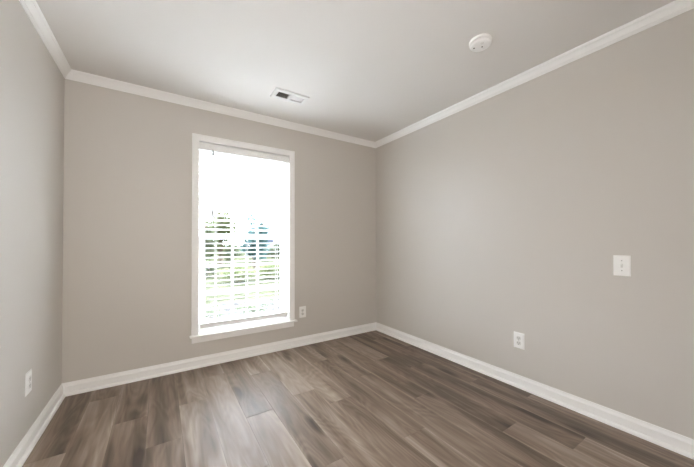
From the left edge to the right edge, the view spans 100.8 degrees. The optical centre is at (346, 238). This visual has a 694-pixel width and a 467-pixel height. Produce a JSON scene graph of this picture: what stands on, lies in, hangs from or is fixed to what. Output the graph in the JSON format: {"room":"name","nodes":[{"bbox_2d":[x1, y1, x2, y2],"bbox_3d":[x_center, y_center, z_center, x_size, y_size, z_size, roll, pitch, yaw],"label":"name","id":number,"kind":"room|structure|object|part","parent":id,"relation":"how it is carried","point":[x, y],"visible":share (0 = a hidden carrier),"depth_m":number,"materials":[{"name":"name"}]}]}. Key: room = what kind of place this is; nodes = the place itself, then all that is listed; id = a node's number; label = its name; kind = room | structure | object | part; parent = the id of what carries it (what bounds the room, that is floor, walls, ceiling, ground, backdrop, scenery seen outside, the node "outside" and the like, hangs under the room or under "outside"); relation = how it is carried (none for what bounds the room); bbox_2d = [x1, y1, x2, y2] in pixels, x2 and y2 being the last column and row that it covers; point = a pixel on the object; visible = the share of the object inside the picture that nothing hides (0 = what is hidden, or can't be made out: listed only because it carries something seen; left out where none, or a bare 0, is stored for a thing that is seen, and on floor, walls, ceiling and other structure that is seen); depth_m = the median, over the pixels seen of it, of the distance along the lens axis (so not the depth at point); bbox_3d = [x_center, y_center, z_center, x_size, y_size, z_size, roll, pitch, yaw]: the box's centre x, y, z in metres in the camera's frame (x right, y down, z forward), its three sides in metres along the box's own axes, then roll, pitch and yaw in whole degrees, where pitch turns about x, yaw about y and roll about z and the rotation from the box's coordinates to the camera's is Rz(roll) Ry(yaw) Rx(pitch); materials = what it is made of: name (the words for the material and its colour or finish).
{"room":"empty bedroom","nodes":[
{"label":"empty bedroom","id":0,"kind":"room"},
{"bbox_2d":[0,0,64,466],"bbox_3d":[-1.207,-0.070,0.611,0.140,2.623,3.540,0,-1,-33],"label":"wall","id":1,"kind":"structure","parent":0,"point":[32,85],"depth_m":1.56,"materials":[{"name":"grey paint"}]},
{"bbox_2d":[25,369,31,396],"bbox_3d":[-1.755,0.792,1.586,0.008,0.122,0.079,0,-1,-33],"label":"wall outlet","id":2,"kind":"object","parent":1,"relation":"attached to","point":[28,376],"visible":1,"depth_m":1.57,"materials":[{"name":"white plastic"}]},
{"bbox_2d":[3,384,64,466],"bbox_3d":[-1.173,1.096,0.701,0.027,0.093,3.400,0,-1,-33],"label":"baseboard","id":3,"kind":"structure","parent":1,"relation":"attached to","point":[24,448],"depth_m":1.64,"materials":[{"name":"white paint"}]},
{"bbox_2d":[19,0,70,77],"bbox_3d":[-1.170,-1.249,0.735,0.046,0.063,3.400,0,-1,-33],"label":"crown molding","id":4,"kind":"structure","parent":1,"relation":"attached to","point":[32,9],"depth_m":1.73,"materials":[{"name":"white paint"}]},
{"bbox_2d":[62,79,375,382],"bbox_3d":[-0.904,0.058,2.997,3.243,2.823,0.140,0,-1,-33],"label":"wall","id":5,"kind":"structure","parent":0,"point":[127,292],"depth_m":2.46,"materials":[{"name":"grey paint"}]},
{"bbox_2d":[62,322,375,396],"bbox_3d":[-0.856,1.122,2.914,2.963,0.093,0.027,0,-1,-33],"label":"baseboard","id":6,"kind":"structure","parent":5,"relation":"attached to","point":[120,378],"depth_m":2.60,"materials":[{"name":"white paint"}]},
{"bbox_2d":[65,69,375,147],"bbox_3d":[-0.856,-1.223,2.935,2.963,0.063,0.046,0,-1,-33],"label":"crown molding","id":7,"kind":"structure","parent":5,"relation":"attached to","point":[74,75],"depth_m":2.63,"materials":[{"name":"white paint"}]},
{"bbox_2d":[189,133,297,343],"bbox_3d":[-1.013,-0.003,2.904,1.021,1.896,0.200,0,-1,-33],"label":"window","id":8,"kind":"structure","parent":5,"relation":"in","point":[198,335],"depth_m":2.87,"materials":[{"name":"white paint"}]},
{"bbox_3d":[-1.060,-0.439,2.974,0.835,0.874,0.030,0,-1,-33],"label":"sash","id":9,"kind":"part","parent":8,"relation":"part of","materials":[{"name":"glass"}]},
{"bbox_3d":[-1.039,0.407,2.935,0.835,0.892,0.030,0,-1,-33],"label":"sash","id":10,"kind":"part","parent":8,"relation":"part of","materials":[{"name":"white plastic"}]},
{"bbox_3d":[-0.994,0.882,2.865,1.021,0.017,0.135,0,-1,-33],"label":"sill","id":11,"kind":"part","parent":8,"relation":"part of","materials":[{"name":"white paint"}]},
{"bbox_2d":[199,142,288,328],"bbox_3d":[-1.001,-0.029,2.880,0.862,1.720,0.082,0,-1,-33],"label":"window blind","id":12,"kind":"object","parent":8,"relation":"attached to","point":[203,146],"visible":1,"depth_m":2.86,"materials":[{"name":"white plastic"}]},
{"bbox_3d":[-1.247,-0.033,2.736,0.014,1.640,0.057,0,-1,-33],"label":"ladder cord","id":13,"kind":"part","parent":12,"relation":"part of","materials":[{"name":"white fabric"}]},
{"bbox_3d":[-1.006,0.808,2.881,0.848,0.047,0.050,0,-1,-33],"label":"rail","id":14,"kind":"part","parent":12,"relation":"part of","materials":[{"name":"white plastic"}]},
{"bbox_3d":[-1.004,-0.031,2.893,0.014,1.640,0.057,0,-1,-33],"label":"ladder cord","id":15,"kind":"part","parent":12,"relation":"part of","materials":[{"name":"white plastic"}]},
{"bbox_2d":[299,306,305,317],"bbox_3d":[-0.489,0.808,3.167,0.079,0.122,0.008,0,-1,-33],"label":"wall outlet","id":16,"kind":"object","parent":5,"relation":"attached to","point":[302,310],"visible":1,"depth_m":3.17,"materials":[{"name":"white plastic"}]},
{"bbox_2d":[36,0,674,141],"bbox_3d":[0.055,-1.283,1.528,3.243,0.020,3.680,0,-1,-33],"label":"ceiling","id":17,"kind":"structure","parent":0,"point":[371,70],"depth_m":1.88,"materials":[{"name":"white paint"}]},
{"bbox_2d":[270,87,309,104],"bbox_3d":[-0.505,-1.366,2.543,0.306,0.232,0.164,0,-1,-33],"label":"ceiling vent","id":18,"kind":"object","parent":17,"relation":"in","point":[278,93],"visible":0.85,"depth_m":2.54,"materials":[{"name":"white metal"}]},
{"bbox_2d":[469,33,491,51],"bbox_3d":[0.857,-1.252,1.846,0.136,0.039,0.136,0,-1,-33],"label":"smoke detector","id":19,"kind":"object","parent":17,"relation":"attached to","point":[480,42],"visible":1,"depth_m":1.82,"materials":[{"name":"white plastic"}]},
{"bbox_2d":[22,330,693,466],"bbox_3d":[0.196,1.166,0.865,3.703,0.050,4.890,0,-1,-33],"label":"floor","id":20,"kind":"structure","parent":0,"point":[375,398],"depth_m":1.80,"materials":[{"name":"brown wood"}]},
{"bbox_2d":[376,9,693,438],"bbox_3d":[1.398,-0.055,2.297,0.140,2.623,3.540,0,-1,-33],"label":"wall","id":21,"kind":"structure","parent":0,"point":[505,213],"depth_m":1.99,"materials":[{"name":"grey paint"}]},
{"bbox_2d":[514,331,524,349],"bbox_3d":[1.341,0.794,2.241,0.008,0.122,0.079,0,-1,-33],"label":"wall outlet","id":22,"kind":"object","parent":21,"relation":"attached to","point":[519,342],"visible":1,"depth_m":2.24,"materials":[{"name":"white plastic"}]},
{"bbox_2d":[375,0,693,147],"bbox_3d":[1.280,-1.235,2.320,0.046,0.063,3.400,0,-1,-33],"label":"crown molding","id":23,"kind":"structure","parent":21,"relation":"attached to","point":[677,7],"depth_m":1.98,"materials":[{"name":"white paint"}]},
{"bbox_2d":[376,322,693,459],"bbox_3d":[1.292,1.110,2.296,0.027,0.093,3.400,0,-1,-33],"label":"baseboard","id":24,"kind":"structure","parent":21,"relation":"attached to","point":[680,444],"depth_m":1.97,"materials":[{"name":"white paint"}]},
{"bbox_2d":[613,255,630,275],"bbox_3d":[1.662,0.163,1.739,0.020,0.124,0.078,0,-1,-33],"label":"light switch","id":25,"kind":"object","parent":21,"relation":"attached to","point":[621,263],"visible":1,"depth_m":1.74,"materials":[{"name":"white plastic"}]},
{"label":"outside","id":26,"kind":"structure","parent":0,"visible":0},
{"bbox_2d":[205,246,279,304],"bbox_3d":[-27.803,1.850,41.826,120.000,0.400,85.400,0,-1,-33],"label":"lawn","id":27,"kind":"structure","parent":26,"point":[274,281],"depth_m":10.04,"materials":[{"name":"green plant"}]},
{"bbox_2d":[205,252,213,260],"bbox_3d":[-10.182,0.945,20.628,1.536,1.582,1.109,0,-1,-33],"label":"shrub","id":28,"kind":"object","parent":27,"relation":"on","point":[212,254],"visible":0.09,"depth_m":20.43,"materials":[{"name":"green plant"}]},
{"bbox_2d":[205,216,217,258],"bbox_3d":[-7.183,0.192,14.256,1.508,3.078,1.550,0,-1,1],"label":"tree","id":29,"kind":"object","parent":27,"relation":"on","point":[206,222],"visible":0.12,"depth_m":14.28,"materials":[{"name":"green plant"}]},
{"bbox_2d":[205,260,217,275],"bbox_3d":[-5.889,1.274,12.162,0.888,0.787,0.789,0,-1,-33],"label":"shrub","id":30,"kind":"object","parent":27,"relation":"on","point":[207,270],"visible":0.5,"depth_m":12.13,"materials":[{"name":"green plant"}]},
{"bbox_2d":[205,200,237,264],"bbox_3d":[-7.509,-0.303,16.764,2.386,4.111,1.844,0,-1,-33],"label":"tree","id":31,"kind":"object","parent":27,"relation":"on","point":[220,260],"visible":0.48,"depth_m":16.59,"materials":[{"name":"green plant"}]},
{"bbox_2d":[223,244,243,260],"bbox_3d":[-8.850,0.995,21.948,1.809,1.504,0.990,0,-1,-26],"label":"shrub","id":32,"kind":"object","parent":27,"relation":"on","point":[229,245],"visible":0.54,"depth_m":21.69,"materials":[{"name":"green plant"}]},
{"bbox_2d":[217,266,255,281],"bbox_3d":[-4.002,1.299,10.641,1.507,0.717,1.052,0,-1,-33],"label":"shrub","id":33,"kind":"object","parent":27,"relation":"on","point":[224,272],"visible":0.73,"depth_m":10.55,"materials":[{"name":"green plant"}]},
{"bbox_2d":[236,213,272,268],"bbox_3d":[-4.657,0.169,14.773,1.645,3.135,1.896,0,-1,11],"label":"tree","id":34,"kind":"object","parent":27,"relation":"on","point":[253,250],"visible":0.49,"depth_m":14.41,"materials":[{"name":"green plant"}]},
{"bbox_2d":[251,226,279,246],"bbox_3d":[-10.735,-0.055,48.967,10.800,4.000,7.000,0,-1,-33],"label":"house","id":35,"kind":"structure","parent":27,"relation":"on","point":[274,228],"depth_m":45.34,"materials":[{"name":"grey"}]},
{"bbox_2d":[259,262,279,277],"bbox_3d":[-2.925,1.300,11.679,1.607,0.733,1.258,0,-1,-33],"label":"shrub","id":36,"kind":"object","parent":27,"relation":"on","point":[263,268],"visible":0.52,"depth_m":11.54,"materials":[{"name":"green plant"}]},
{"bbox_2d":[267,244,279,258],"bbox_3d":[-5.891,1.067,23.872,1.672,1.396,0.954,0,-1,-33],"label":"shrub","id":37,"kind":"object","parent":27,"relation":"on","point":[270,254],"visible":0.64,"depth_m":23.59,"materials":[{"name":"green plant"}]},
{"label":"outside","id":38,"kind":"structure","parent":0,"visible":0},
{"bbox_3d":[-3.394,1.538,4.106,120.000,0.001,4.460,0,-1,-33],"label":"bed","id":39,"kind":"object","parent":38,"visible":0},
{"bbox_2d":[205,303,224,321],"bbox_3d":[-2.681,1.410,5.339,0.818,0.394,0.810,0,-1,-33],"label":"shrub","id":40,"kind":"object","parent":39,"relation":"on","point":[207,308],"visible":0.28,"depth_m":5.45,"materials":[{"name":"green plant"}]},
{"bbox_2d":[234,298,275,316],"bbox_3d":[-1.795,1.384,5.558,0.665,0.448,0.742,-1,-1,35],"label":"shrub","id":41,"kind":"object","parent":39,"relation":"on","point":[250,306],"visible":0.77,"depth_m":5.50,"materials":[{"name":"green plant"}]}
]}

